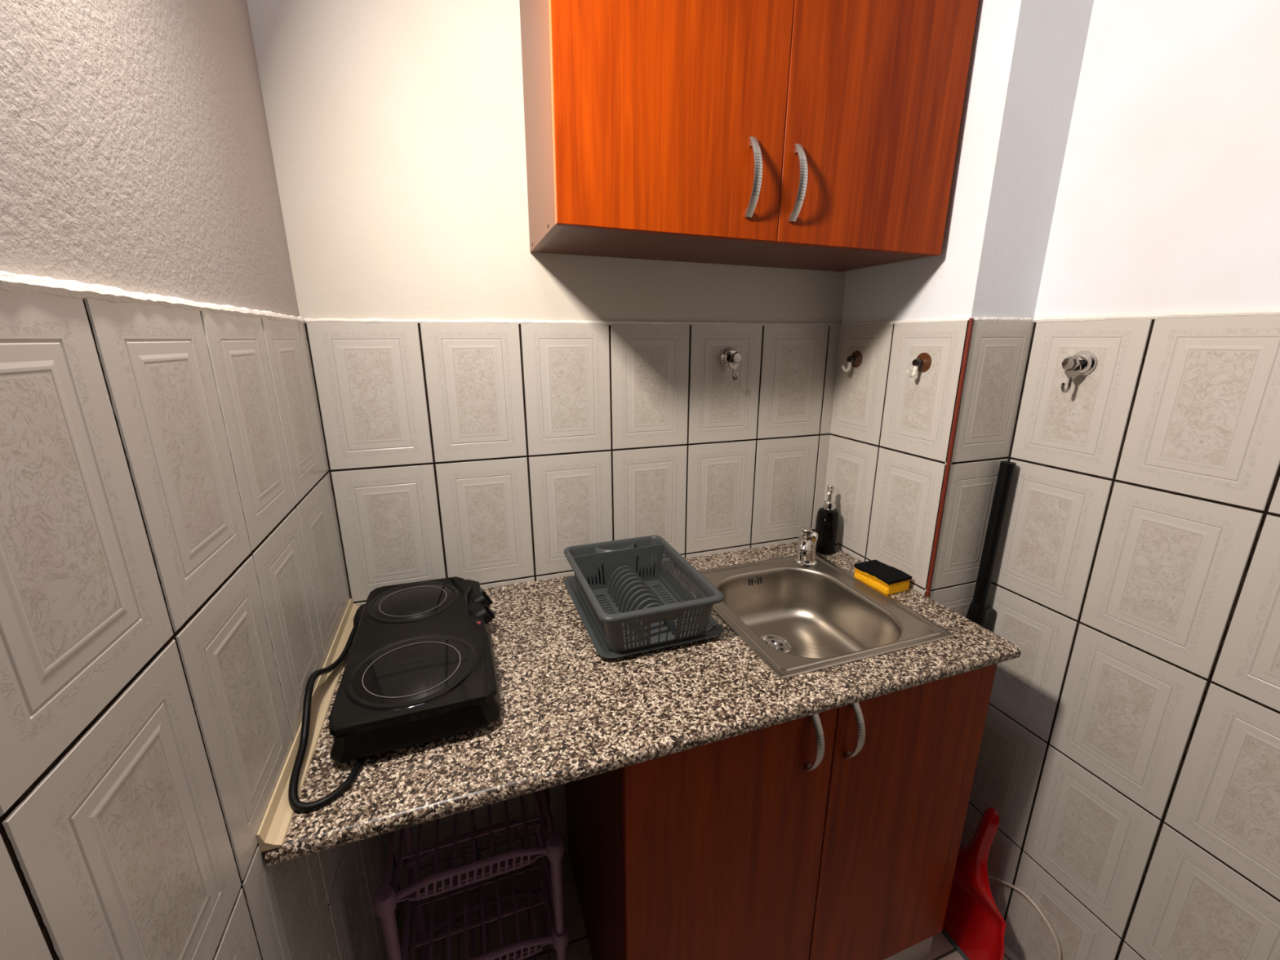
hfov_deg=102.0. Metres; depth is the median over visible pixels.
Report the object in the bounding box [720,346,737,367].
cup
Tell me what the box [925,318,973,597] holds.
trim
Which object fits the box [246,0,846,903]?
wall
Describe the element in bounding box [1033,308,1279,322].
trim
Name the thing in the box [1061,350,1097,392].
hook
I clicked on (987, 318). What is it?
trim
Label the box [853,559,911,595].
sponge
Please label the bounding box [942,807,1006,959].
dustpan
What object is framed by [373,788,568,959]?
shelf rack
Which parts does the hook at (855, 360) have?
hook arm, knob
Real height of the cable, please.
0.193 m
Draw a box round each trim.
[0,271,304,323]
[303,317,840,325]
[841,317,969,324]
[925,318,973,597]
[970,316,1033,321]
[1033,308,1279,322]
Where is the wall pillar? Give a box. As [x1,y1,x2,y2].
[823,0,1093,617]
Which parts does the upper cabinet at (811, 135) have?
panel, door, panel, handle, handle, door, panel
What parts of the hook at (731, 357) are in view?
hook arm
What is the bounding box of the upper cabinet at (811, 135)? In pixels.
[519,0,978,271]
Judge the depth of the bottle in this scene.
1.42 m
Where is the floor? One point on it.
(578, 948)
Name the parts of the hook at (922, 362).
hook arm, knob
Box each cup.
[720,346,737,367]
[851,351,862,367]
[916,352,931,372]
[1071,350,1097,376]
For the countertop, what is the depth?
0.84 m
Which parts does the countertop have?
corner strip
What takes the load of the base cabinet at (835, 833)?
on the floor
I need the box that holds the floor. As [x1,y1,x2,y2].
[398,851,1018,959]
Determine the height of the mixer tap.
0.106 m
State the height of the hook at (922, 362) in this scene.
0.054 m
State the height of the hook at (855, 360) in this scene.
0.054 m
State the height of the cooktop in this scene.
0.068 m
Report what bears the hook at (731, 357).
attached to the wall at (482, 453)
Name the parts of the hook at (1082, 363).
hook arm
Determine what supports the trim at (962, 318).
attached to the wall pillar
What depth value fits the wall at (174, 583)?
0.47 m
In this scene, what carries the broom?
on the floor
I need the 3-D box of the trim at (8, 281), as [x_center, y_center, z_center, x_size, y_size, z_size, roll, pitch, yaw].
[-0.475,-0.176,0.514,0.015,0.017,1.035,-5,16,-18]
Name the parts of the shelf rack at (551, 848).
post, post, grid shelf, grid shelf, grid shelf, post, post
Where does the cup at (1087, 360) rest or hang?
on the hook at (1082, 363)
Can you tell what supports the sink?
in the countertop
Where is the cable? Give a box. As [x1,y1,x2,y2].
[987,875,1061,959]
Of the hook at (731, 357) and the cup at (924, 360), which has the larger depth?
the hook at (731, 357)
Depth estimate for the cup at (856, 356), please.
1.33 m
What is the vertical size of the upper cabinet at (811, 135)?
0.721 m
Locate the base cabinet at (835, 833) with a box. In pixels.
[564,663,997,959]
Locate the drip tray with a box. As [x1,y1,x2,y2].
[564,566,723,658]
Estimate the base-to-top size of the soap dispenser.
0.190 m
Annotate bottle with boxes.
[814,506,839,554]
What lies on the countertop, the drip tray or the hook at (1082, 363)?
the drip tray
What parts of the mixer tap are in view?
spout, lever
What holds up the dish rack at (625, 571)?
on the drip tray
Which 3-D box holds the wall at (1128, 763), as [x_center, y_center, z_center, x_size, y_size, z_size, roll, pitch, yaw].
[1.359,0.184,-0.114,0.130,2.620,2.824,-5,16,-18]
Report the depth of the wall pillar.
1.11 m
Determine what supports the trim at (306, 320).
attached to the wall at (482, 453)
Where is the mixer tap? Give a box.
[794,527,817,565]
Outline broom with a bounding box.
[965,461,1016,631]
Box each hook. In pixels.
[720,346,742,381]
[841,351,862,372]
[906,352,931,377]
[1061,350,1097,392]
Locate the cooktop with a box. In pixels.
[288,576,502,812]
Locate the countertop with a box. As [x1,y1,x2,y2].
[256,541,1021,866]
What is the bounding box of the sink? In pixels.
[680,552,955,679]
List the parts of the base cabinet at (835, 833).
panel, door, handle, handle, door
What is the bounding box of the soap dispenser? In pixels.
[814,484,839,554]
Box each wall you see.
[0,0,400,959]
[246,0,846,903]
[959,0,1279,959]
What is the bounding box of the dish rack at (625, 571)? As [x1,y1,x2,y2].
[564,535,724,654]

